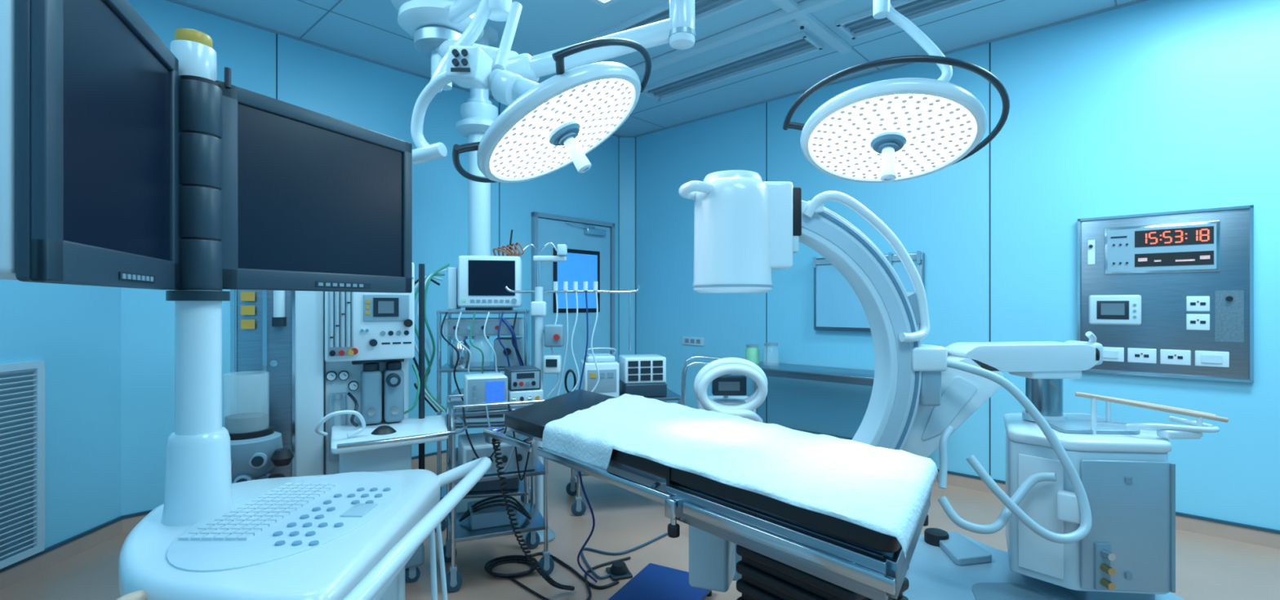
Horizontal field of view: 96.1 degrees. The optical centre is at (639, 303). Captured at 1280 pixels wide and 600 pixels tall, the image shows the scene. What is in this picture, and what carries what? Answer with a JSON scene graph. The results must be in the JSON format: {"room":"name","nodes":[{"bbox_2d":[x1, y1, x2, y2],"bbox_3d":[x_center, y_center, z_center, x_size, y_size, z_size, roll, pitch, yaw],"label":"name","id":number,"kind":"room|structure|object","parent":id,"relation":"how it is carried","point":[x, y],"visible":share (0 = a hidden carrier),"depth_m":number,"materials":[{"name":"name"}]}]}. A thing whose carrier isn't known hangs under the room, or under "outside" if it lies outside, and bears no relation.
{"room":"operating room","nodes":[
{"label":"operating room","id":0,"kind":"room"},
{"bbox_2d":[0,279,120,548],"bbox_3d":[-2.909,-0.250,1.888,0.100,3.080,2.767,0,0,-2],"label":"wall","id":1,"kind":"structure","parent":0,"point":[75,330],"depth_m":2.95,"materials":[{"name":"blue paint"}]},
{"bbox_2d":[0,360,44,568],"bbox_3d":[-2.869,0.733,2.423,0.026,0.915,0.706,0,0,-2],"label":"air vent","id":2,"kind":"object","parent":1,"relation":"in","point":[22,384],"visible":1,"depth_m":2.68,"materials":[{"name":"white plastic"}]},
{"bbox_2d":[0,515,123,590],"bbox_3d":[-2.853,1.250,1.890,0.012,0.080,2.687,0,0,-2],"label":"baseboard","id":3,"kind":"structure","parent":1,"relation":"attached to","point":[12,575],"depth_m":2.85,"materials":[{"name":"plastic"}]},
{"bbox_2d":[120,0,619,515],"bbox_3d":[-1.602,-0.250,4.734,0.101,3.080,4.070,0,0,43],"label":"wall","id":4,"kind":"structure","parent":0,"point":[367,95],"depth_m":4.24,"materials":[{"name":"blue paint"}]},
{"bbox_2d":[121,447,457,533],"bbox_3d":[-1.560,1.250,4.697,0.013,0.080,3.990,0,0,43],"label":"baseboard","id":5,"kind":"structure","parent":4,"relation":"attached to","point":[128,524],"depth_m":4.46,"materials":[{"name":"plastic"}]},
{"bbox_2d":[275,33,499,427],"bbox_3d":[-1.312,-0.285,4.974,0.049,2.990,3.212,0,0,42],"label":"joint","id":6,"kind":"object","parent":4,"relation":"attached to","point":[276,33],"depth_m":3.80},
{"bbox_2d":[165,0,620,137],"bbox_3d":[-1.558,-1.784,4.694,0.021,0.012,3.990,0,0,43],"label":"cove","id":7,"kind":"object","parent":4,"relation":"attached to","point":[180,2],"visible":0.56,"depth_m":3.90,"materials":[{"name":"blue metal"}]},
{"bbox_2d":[531,211,537,366],"bbox_3d":[-0.972,0.225,5.309,0.050,2.130,0.040,0,0,43],"label":"door frame","id":8,"kind":"structure","parent":4,"relation":"attached to","point":[534,219],"depth_m":5.29,"materials":[{"name":"grey metal"}]},
{"bbox_2d":[531,212,614,226],"bbox_3d":[-0.633,-0.820,5.677,0.050,0.040,1.040,0,0,43],"label":"door frame","id":9,"kind":"structure","parent":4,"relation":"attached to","point":[544,215],"depth_m":5.63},
{"bbox_2d":[537,217,610,399],"bbox_3d":[-0.641,0.245,5.683,0.030,2.070,0.940,0,0,43],"label":"door","id":10,"kind":"structure","parent":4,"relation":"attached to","point":[555,232],"depth_m":5.64,"materials":[{"name":"paint"}]},
{"bbox_2d":[553,221,606,312],"bbox_3d":[-0.577,-0.349,5.673,0.078,0.878,0.650,0,0,43],"label":"window","id":11,"kind":"structure","parent":4,"relation":"in","point":[580,266],"depth_m":5.68,"materials":[{"name":"blue glass"}]},
{"bbox_2d":[608,223,614,355],"bbox_3d":[-0.295,0.225,6.045,0.050,2.130,0.040,0,0,43],"label":"door frame","id":12,"kind":"structure","parent":4,"relation":"attached to","point":[612,228],"depth_m":6.03,"materials":[{"name":"grey metal"}]},
{"bbox_2d":[468,132,490,255],"bbox_3d":[-1.060,-0.665,3.800,0.144,0.950,0.144,0,0,0],"label":"column","id":13,"kind":"structure","parent":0,"point":[479,193],"depth_m":3.74,"materials":[{"name":"white plastic"}]},
{"bbox_2d":[455,97,497,137],"bbox_3d":[-1.060,-1.220,3.800,0.300,0.220,0.300,0,0,0],"label":"flange","id":14,"kind":"object","parent":13,"relation":"attached to","point":[477,114],"visible":0.74,"depth_m":3.70,"materials":[{"name":"white plastic"}]},
{"bbox_2d":[619,137,634,355],"bbox_3d":[-0.139,-0.250,6.222,0.236,3.080,0.100,0,0,-2],"label":"wall","id":15,"kind":"structure","parent":0,"point":[626,144],"depth_m":6.17,"materials":[{"name":"blue paint"}]},
{"bbox_2d":[620,135,634,137],"bbox_3d":[-0.136,-1.784,6.162,0.156,0.012,0.020,0,0,-3],"label":"cove","id":16,"kind":"object","parent":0,"point":[624,136],"depth_m":6.15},
{"bbox_2d":[0,457,1279,599],"bbox_3d":[0.479,1.340,1.605,7.800,0.100,6.600,0,0,43],"label":"floor","id":17,"kind":"structure","parent":0,"point":[1208,567],"depth_m":2.94,"materials":[{"name":"plastic"}]},
{"bbox_2d":[0,0,491,599],"bbox_3d":[-0.712,0.369,1.165,0.662,1.842,1.009,0,0,0],"label":"cart","id":18,"kind":"object","parent":17,"relation":"on","point":[126,161],"visible":1,"depth_m":1.12,"materials":[{"name":"white plastic"}]},
{"bbox_2d":[0,0,178,289],"bbox_3d":[-0.847,-0.253,0.896,0.262,0.454,0.471,0,0,0],"label":"monitor","id":19,"kind":"object","parent":18,"relation":"on","point":[89,91],"depth_m":0.80,"materials":[{"name":"plastic"}]},
{"bbox_2d":[174,28,213,48],"bbox_3d":[-0.915,-0.538,1.180,0.062,0.027,0.062,0,0,0],"label":"beacon light","id":20,"kind":"object","parent":18,"relation":"on","point":[190,37],"depth_m":1.15,"materials":[{"name":"yellow plastic"}]},
{"bbox_2d":[214,80,412,293],"bbox_3d":[-0.791,-0.245,1.426,0.274,0.430,0.487,0,0,0],"label":"monitor","id":21,"kind":"object","parent":18,"relation":"on","point":[308,200],"depth_m":1.37,"materials":[{"name":"plastic"}]},
{"bbox_2d":[224,262,467,582],"bbox_3d":[-1.338,0.540,2.569,1.015,1.500,0.909,0,0,-28],"label":"machine","id":22,"kind":"object","parent":17,"relation":"on","point":[319,380],"visible":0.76,"depth_m":2.54,"materials":[{"name":"grey plastic"}]},
{"bbox_2d":[413,229,530,532],"bbox_3d":[-1.021,0.419,3.446,0.764,1.741,0.461,0,0,-10],"label":"trolley","id":23,"kind":"object","parent":17,"relation":"on","point":[477,284],"visible":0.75,"depth_m":3.33,"materials":[{"name":"metal"}]},
{"bbox_2d":[448,339,470,368],"bbox_3d":[-1.050,0.289,3.337,0.121,0.165,0.110,0,0,-10],"label":"bottle","id":24,"kind":"object","parent":23,"relation":"on","point":[464,356],"depth_m":3.29,"materials":[{"name":"clear glass"}]},
{"bbox_2d":[444,415,505,428],"bbox_3d":[-0.930,0.701,3.480,0.506,0.018,0.400,0,0,-10],"label":"shelf","id":25,"kind":"object","parent":23,"relation":"attached to","point":[494,422],"depth_m":3.30,"materials":[{"name":"metal"}]},
{"bbox_2d":[436,310,528,314],"bbox_3d":[-0.930,0.051,3.480,0.506,0.018,0.400,0,0,-10],"label":"shelf","id":26,"kind":"object","parent":23,"relation":"attached to","point":[438,312],"depth_m":3.29,"materials":[{"name":"metal"}]},
{"bbox_2d":[436,360,528,372],"bbox_3d":[-0.930,0.381,3.480,0.506,0.018,0.400,0,0,-10],"label":"shelf","id":27,"kind":"object","parent":23,"relation":"attached to","point":[474,366],"depth_m":3.31,"materials":[{"name":"metal"}]},
{"bbox_2d":[440,476,528,500],"bbox_3d":[-0.930,1.101,3.480,0.506,0.018,0.400,0,0,-10],"label":"shelf","id":28,"kind":"object","parent":23,"relation":"attached to","point":[520,490],"depth_m":3.33,"materials":[{"name":"metal"}]},
{"bbox_2d":[457,255,521,310],"bbox_3d":[-0.904,-0.118,3.481,0.394,0.323,0.319,0,0,0],"label":"monitor","id":29,"kind":"object","parent":23,"relation":"on","point":[482,281],"depth_m":3.35,"materials":[{"name":"grey plastic"}]},
{"bbox_2d":[443,365,554,592],"bbox_3d":[-0.693,0.805,2.784,0.496,0.970,0.393,0,0,-22],"label":"trolley","id":30,"kind":"object","parent":17,"relation":"on","point":[486,394],"visible":0.75,"depth_m":2.70,"materials":[{"name":"metal"}]},
{"bbox_2d":[446,400,525,417],"bbox_3d":[-0.700,0.501,2.800,0.437,0.018,0.336,0,0,-22],"label":"shelf","id":31,"kind":"object","parent":30,"relation":"attached to","point":[499,410],"depth_m":2.64,"materials":[{"name":"metal"}]},
{"bbox_2d":[460,494,528,518],"bbox_3d":[-0.693,0.973,2.744,0.329,0.143,0.122,0,0,-15],"label":"cable","id":32,"kind":"object","parent":30,"relation":"attached to","point":[496,508],"depth_m":2.72,"materials":[{"name":"rubber"}]},
{"bbox_2d":[458,503,531,521],"bbox_3d":[-0.692,0.991,2.727,0.342,0.108,0.086,0,0,-4],"label":"cable","id":33,"kind":"object","parent":30,"relation":"attached to","point":[476,512],"depth_m":2.72,"materials":[{"name":"rubber"}]},
{"bbox_2d":[461,499,529,518],"bbox_3d":[-0.693,0.983,2.737,0.334,0.124,0.098,0,0,-10],"label":"cable","id":34,"kind":"object","parent":30,"relation":"attached to","point":[496,508],"depth_m":2.72,"materials":[{"name":"rubber"}]},
{"bbox_2d":[446,457,548,484],"bbox_3d":[-0.700,0.801,2.800,0.437,0.018,0.336,0,0,-22],"label":"shelf","id":35,"kind":"object","parent":30,"relation":"attached to","point":[540,469],"depth_m":2.70,"materials":[{"name":"metal"}]},
{"bbox_2d":[446,502,548,543],"bbox_3d":[-0.700,1.061,2.800,0.437,0.018,0.336,0,0,-22],"label":"shelf","id":36,"kind":"object","parent":30,"relation":"attached to","point":[464,531],"depth_m":2.71,"materials":[{"name":"metal"}]},
{"bbox_2d":[505,242,639,544],"bbox_3d":[-0.369,0.477,3.155,0.739,1.626,0.190,0,0,0],"label":"pole","id":37,"kind":"object","parent":17,"relation":"on","point":[553,333],"visible":0.94,"depth_m":3.14,"materials":[{"name":"white plastic"}]},
{"bbox_2d":[484,471,667,599],"bbox_3d":[-0.216,0.919,2.762,0.997,0.740,0.573,0,0,-21],"label":"floor cables","id":38,"kind":"object","parent":17,"relation":"on","point":[509,558],"visible":0.88,"depth_m":2.74,"materials":[{"name":"black rubber"}]},
{"bbox_2d":[605,560,632,581],"bbox_3d":[-0.100,1.262,2.740,0.100,0.055,0.120,0,0,-20],"label":"foot pedal","id":39,"kind":"object","parent":17,"relation":"on","point":[619,570],"visible":1,"depth_m":2.71,"materials":[{"name":"plastic"}]},
{"bbox_2d":[564,347,681,515],"bbox_3d":[-0.115,0.783,3.747,0.761,1.013,0.425,0,0,-12],"label":"trolley","id":40,"kind":"object","parent":17,"relation":"on","point":[640,375],"visible":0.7,"depth_m":3.63,"materials":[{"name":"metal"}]},
{"bbox_2d":[573,469,590,476],"bbox_3d":[-0.100,1.041,3.750,0.680,0.018,0.400,0,0,-12],"label":"shelf","id":41,"kind":"object","parent":40,"relation":"attached to","point":[576,473],"depth_m":3.49,"materials":[{"name":"metal"}]},
{"bbox_2d":[569,388,681,400],"bbox_3d":[-0.100,0.601,3.750,0.680,0.018,0.400,0,0,-12],"label":"shelf","id":42,"kind":"object","parent":40,"relation":"attached to","point":[670,395],"depth_m":3.64,"materials":[{"name":"metal"}]},
{"bbox_2d":[608,563,711,599],"bbox_3d":[0.100,1.255,2.460,0.340,0.070,0.400,0,0,28],"label":"step stool","id":43,"kind":"object","parent":17,"relation":"on","point":[654,581],"visible":0.73,"depth_m":2.47,"materials":[{"name":"plastic"}]},
{"bbox_2d":[483,389,931,599],"bbox_3d":[0.037,0.861,2.047,0.714,0.859,2.242,0,0,-37],"label":"table","id":44,"kind":"object","parent":17,"relation":"on","point":[787,551],"visible":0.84,"depth_m":1.47,"materials":[{"name":"black plastic"}]},
{"bbox_2d":[542,393,938,559],"bbox_3d":[0.183,0.483,1.876,0.651,0.135,1.671,0,0,-37],"label":"sheet","id":45,"kind":"object","parent":44,"relation":"on","point":[882,490],"visible":0.98,"depth_m":1.60,"materials":[{"name":"fabric"}]},
{"bbox_2d":[681,355,768,422],"bbox_3d":[0.508,0.795,3.340,0.516,0.990,0.541,0,0,0],"label":"coiled hose","id":46,"kind":"object","parent":17,"relation":"on","point":[729,391],"visible":0.62,"depth_m":3.16,"materials":[{"name":"grey plastic"}]},
{"bbox_2d":[728,361,874,439],"bbox_3d":[1.387,0.900,4.439,1.440,0.780,0.460,0,0,43],"label":"side table","id":47,"kind":"object","parent":17,"relation":"on","point":[827,374],"visible":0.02,"depth_m":4.33,"materials":[{"name":"silver metal"}]},
{"bbox_2d":[745,343,759,364],"bbox_3d":[0.957,0.427,4.902,0.120,0.165,0.120,0,0,43],"label":"jar","id":48,"kind":"object","parent":47,"relation":"on","point":[752,351],"visible":0.91,"depth_m":4.85,"materials":[{"name":"green glass"}]},
{"bbox_2d":[789,427,853,439],"bbox_3d":[1.387,1.052,4.439,1.360,0.015,0.400,0,0,43],"label":"shelf","id":49,"kind":"object","parent":47,"relation":"attached to","point":[815,433],"depth_m":4.61,"materials":[{"name":"metal"}]},
{"bbox_2d":[678,169,1228,599],"bbox_3d":[1.116,0.401,2.314,1.926,1.778,0.845,0,0,0],"label":"machine","id":50,"kind":"object","parent":17,"relation":"on","point":[1088,513],"visible":0.88,"depth_m":2.12,"materials":[{"name":"white plastic"}]},
{"bbox_2d":[1046,413,1140,434],"bbox_3d":[1.732,0.472,2.270,0.331,0.015,0.335,0,0,0],"label":"tray","id":51,"kind":"object","parent":50,"relation":"on","point":[1066,424],"depth_m":2.19,"materials":[{"name":"grey metal"}]},
{"bbox_2d":[177,0,1135,136],"bbox_3d":[0.479,-1.840,1.605,7.800,0.100,6.600,0,0,43],"label":"ceiling","id":52,"kind":"structure","parent":0,"point":[544,26],"depth_m":3.81,"materials":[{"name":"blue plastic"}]},
{"bbox_2d":[470,25,497,99],"bbox_3d":[-1.060,-1.540,3.800,0.240,0.500,0.240,0,0,0],"label":"riser","id":53,"kind":"object","parent":52,"relation":"attached to","point":[490,36],"visible":0.35,"depth_m":3.75,"materials":[{"name":"white plastic"}]},
{"bbox_2d":[410,0,651,182],"bbox_3d":[-0.581,-0.960,2.307,1.348,0.980,0.680,0,0,30],"label":"light","id":54,"kind":"object","parent":52,"relation":"hanging from","point":[550,125],"visible":0.99,"depth_m":2.12,"materials":[{"name":"white plastic"}]},
{"bbox_2d":[391,0,695,90],"bbox_3d":[-0.530,-1.359,2.725,1.600,0.863,1.010,0,0,0],"label":"boom","id":55,"kind":"object","parent":52,"relation":"hanging from","point":[428,21],"depth_m":2.41,"materials":[{"name":"white metal"}]},
{"bbox_2d":[589,0,620,8],"bbox_3d":[0.100,-1.775,2.750,1.380,0.030,0.580,0,0,43],"label":"ceiling lamp","id":56,"kind":"object","parent":52,"relation":"in","point":[604,3],"depth_m":3.37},
{"bbox_2d":[586,0,748,40],"bbox_3d":[0.166,-1.775,3.591,1.194,0.030,0.264,0,0,43],"label":"light","id":57,"kind":"object","parent":52,"relation":"in","point":[704,9],"depth_m":3.53,"materials":[{"name":"white plastic"}]},
{"bbox_2d":[640,31,822,100],"bbox_3d":[0.628,-1.775,4.389,1.494,0.030,0.264,0,0,43],"label":"light","id":58,"kind":"object","parent":52,"relation":"in","point":[802,43],"depth_m":4.30,"materials":[{"name":"white plastic"}]},
{"bbox_2d":[631,0,852,75],"bbox_3d":[0.744,-1.768,3.739,4.100,0.045,1.400,0,0,43],"label":"rail","id":59,"kind":"object","parent":52,"relation":"attached to","point":[792,10],"depth_m":3.72,"materials":[{"name":"white metal"}]},
{"bbox_2d":[792,18,809,29],"bbox_3d":[1.020,-1.759,3.620,0.120,0.062,0.120,0,0,0],"label":"smoke detector","id":60,"kind":"object","parent":52,"relation":"attached to","point":[802,24],"visible":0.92,"depth_m":3.60,"materials":[{"name":"white plastic"}]},
{"bbox_2d":[782,0,1009,182],"bbox_3d":[0.989,-1.130,2.231,0.795,1.320,0.707,0,0,-15],"label":"light","id":61,"kind":"object","parent":52,"relation":"hanging from","point":[894,130],"visible":1,"depth_m":2.18,"materials":[{"name":"white metal"}]},
{"bbox_2d":[835,0,977,39],"bbox_3d":[1.861,-1.775,3.255,1.444,0.030,0.264,0,0,43],"label":"light","id":62,"kind":"object","parent":52,"relation":"in","point":[862,24],"depth_m":3.54,"materials":[{"name":"white plastic"}]},
{"bbox_2d":[764,342,777,346],"bbox_3d":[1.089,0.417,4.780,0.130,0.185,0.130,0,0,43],"label":"lid","id":63,"kind":"object","parent":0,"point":[765,344],"visible":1,"depth_m":4.74,"materials":[{"name":"grey metal"}]},
{"bbox_2d":[634,0,1279,530],"bbox_3d":[2.584,-0.250,3.813,7.170,3.080,0.101,0,0,43],"label":"wall","id":64,"kind":"structure","parent":0,"point":[1150,106],"depth_m":3.76,"materials":[{"name":"blue paint"}]},
{"bbox_2d":[682,336,703,346],"bbox_3d":[0.523,0.369,5.631,0.250,0.080,0.015,0,0,43],"label":"wall outlet","id":65,"kind":"object","parent":64,"relation":"attached to","point":[686,340],"visible":1,"depth_m":5.62,"materials":[{"name":"white plastic"}]},
{"bbox_2d":[297,0,1117,128],"bbox_3d":[0.921,-1.789,2.218,6.980,0.002,4.500,0,0,43],"label":"trim","id":66,"kind":"structure","parent":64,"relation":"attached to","point":[340,1],"depth_m":3.79,"materials":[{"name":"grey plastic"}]},
{"bbox_2d":[635,42,991,476],"bbox_3d":[1.803,-0.285,4.462,5.028,2.990,0.002,0,0,43],"label":"trim","id":67,"kind":"structure","parent":64,"relation":"attached to","point":[989,42],"depth_m":3.92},
{"bbox_2d":[813,250,924,332],"bbox_3d":[1.745,-0.080,4.459,0.840,0.600,0.080,0,0,43],"label":"whiteboard","id":68,"kind":"object","parent":64,"relation":"attached to","point":[837,306],"visible":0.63,"depth_m":4.57,"materials":[{"name":"metal"}]},
{"bbox_2d":[633,0,1148,137],"bbox_3d":[2.544,-1.784,3.769,7.090,0.012,0.020,0,0,43],"label":"ceiling trim","id":69,"kind":"structure","parent":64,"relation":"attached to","point":[1135,2],"depth_m":4.08,"materials":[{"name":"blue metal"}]},
{"bbox_2d":[934,471,1279,549],"bbox_3d":[2.546,1.250,3.772,7.090,0.080,0.012,0,0,43],"label":"baseboard","id":70,"kind":"structure","parent":64,"relation":"attached to","point":[1253,536],"depth_m":3.19,"materials":[{"name":"plastic"}]},
{"bbox_2d":[1077,204,1253,382],"bbox_3d":[3.007,-0.050,3.334,0.752,0.950,0.033,0,0,43],"label":"plate","id":71,"kind":"object","parent":64,"relation":"attached to","point":[1163,295],"depth_m":3.29,"materials":[{"name":"metal"}]},
{"bbox_2d":[1088,240,1095,264],"bbox_3d":[2.776,-0.315,3.537,0.035,0.150,0.006,0,0,42],"label":"switch","id":72,"kind":"object","parent":71,"relation":"attached to","point":[1091,251],"visible":1,"depth_m":3.53,"materials":[{"name":"white plastic"}]},
{"bbox_2d":[1102,346,1124,361],"bbox_3d":[2.841,0.307,3.475,0.128,0.085,0.010,0,0,42],"label":"socket plate","id":73,"kind":"object","parent":71,"relation":"attached to","point":[1121,350],"visible":0.53,"depth_m":3.45,"materials":[{"name":"white plastic"}]},
{"bbox_2d":[1102,350,1118,358],"bbox_3d":[2.835,0.307,3.470,0.077,0.042,0.006,0,0,42],"label":"switch rocker","id":74,"kind":"object","parent":73,"relation":"attached to","point":[1113,354],"visible":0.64,"depth_m":3.47,"materials":[{"name":"white plastic"}]},
{"bbox_2d":[1127,347,1156,364],"bbox_3d":[2.946,0.307,3.378,0.128,0.085,0.010,0,0,42],"label":"socket plate","id":75,"kind":"object","parent":71,"relation":"attached to","point":[1152,353],"visible":1,"depth_m":3.37,"materials":[{"name":"white plastic"}]},
{"bbox_2d":[1088,222,1233,325],"bbox_3d":[2.986,-0.155,3.328,0.619,0.570,0.030,0,0,43],"label":"wall control panel","id":76,"kind":"object","parent":71,"relation":"attached to","point":[1124,253],"visible":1,"depth_m":3.40,"materials":[{"name":"grey metal"}]},
{"bbox_2d":[1097,300,1128,319],"bbox_3d":[2.831,0.040,3.446,0.150,0.110,0.005,0,0,43],"label":"screen","id":77,"kind":"object","parent":76,"relation":"attached to","point":[1100,316],"depth_m":3.44,"materials":[{"name":"glass"}]},
{"bbox_2d":[1111,235,1127,238],"bbox_3d":[2.861,-0.395,3.438,0.075,0.010,0.002,0,0,43],"label":"label","id":78,"kind":"object","parent":76,"relation":"attached to","point":[1119,237],"depth_m":3.43,"materials":[{"name":"black plastic"}]},
{"bbox_2d":[1107,222,1216,271],"bbox_3d":[2.995,-0.315,3.318,0.465,0.250,0.004,0,0,43],"label":"clock","id":79,"kind":"object","parent":76,"relation":"on","point":[1124,253],"depth_m":3.37,"materials":[{"name":"grey metal"}]},
{"bbox_2d":[1134,226,1213,247],"bbox_3d":[3.035,-0.378,3.276,0.330,0.095,0.003,0,0,43],"label":"digital display","id":80,"kind":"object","parent":76,"relation":"attached to","point":[1140,236],"depth_m":3.27,"materials":[{"name":"black glass"}]},
{"bbox_2d":[1134,250,1213,266],"bbox_3d":[3.035,-0.253,3.276,0.330,0.075,0.003,0,0,43],"label":"display panel","id":81,"kind":"object","parent":76,"relation":"attached to","point":[1167,259],"visible":1,"depth_m":3.27,"materials":[{"name":"plastic"}]},
{"bbox_2d":[1175,258,1195,261],"bbox_3d":[3.070,-0.242,3.241,0.080,0.010,0.002,0,0,43],"label":"indicator","id":82,"kind":"object","parent":81,"relation":"in","point":[1193,260],"depth_m":3.24,"materials":[{"name":"white plastic"}]},
{"bbox_2d":[1200,255,1209,259],"bbox_3d":[3.129,-0.255,3.187,0.040,0.020,0.003,0,0,42],"label":"indicator","id":83,"kind":"object","parent":81,"relation":"in","point":[1202,257],"depth_m":3.19,"materials":[{"name":"white plastic"}]},
{"bbox_2d":[1104,220,1220,274],"bbox_3d":[3.001,-0.315,3.325,0.495,0.280,0.014,0,0,43],"label":"clock bezel","id":84,"kind":"object","parent":71,"relation":"attached to","point":[1218,222],"visible":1,"depth_m":3.29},
{"bbox_2d":[1160,349,1191,365],"bbox_3d":[3.053,0.307,3.280,0.128,0.085,0.010,0,0,43],"label":"socket plate","id":85,"kind":"object","parent":71,"relation":"attached to","point":[1164,353],"visible":1,"depth_m":3.28,"materials":[{"name":"white plastic"}]},
{"bbox_2d":[1186,314,1209,330],"bbox_3d":[3.120,0.105,3.218,0.095,0.090,0.010,0,0,43],"label":"socket plate","id":86,"kind":"object","parent":71,"relation":"attached to","point":[1197,326],"visible":1,"depth_m":3.21,"materials":[{"name":"white plastic"}]},
{"bbox_2d":[1186,296,1209,311],"bbox_3d":[3.120,0.003,3.218,0.095,0.085,0.010,0,0,43],"label":"socket plate","id":87,"kind":"object","parent":71,"relation":"attached to","point":[1197,307],"visible":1,"depth_m":3.21,"materials":[{"name":"white plastic"}]},
{"bbox_2d":[1195,351,1229,367],"bbox_3d":[3.161,0.307,3.181,0.135,0.085,0.010,0,0,43],"label":"socket plate","id":88,"kind":"object","parent":71,"relation":"attached to","point":[1225,355],"visible":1,"depth_m":3.17,"materials":[{"name":"white plastic"}]},
{"bbox_2d":[1201,355,1222,363],"bbox_3d":[3.156,0.307,3.175,0.081,0.042,0.006,0,0,42],"label":"switch rocker","id":89,"kind":"object","parent":88,"relation":"attached to","point":[1205,358],"visible":1,"depth_m":3.17,"materials":[{"name":"white plastic"}]},
{"bbox_2d":[1214,290,1244,342],"bbox_3d":[3.213,0.070,3.138,0.110,0.280,0.002,0,0,43],"label":"plate","id":90,"kind":"object","parent":71,"relation":"attached to","point":[1228,315],"visible":1,"depth_m":3.13,"materials":[{"name":"silver metal"}]},
{"bbox_2d":[1137,257,1146,261],"bbox_3d":[2.938,-0.255,3.363,0.040,0.020,0.003,0,0,44],"label":"indicator","id":91,"kind":"object","parent":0,"point":[1139,259],"depth_m":3.36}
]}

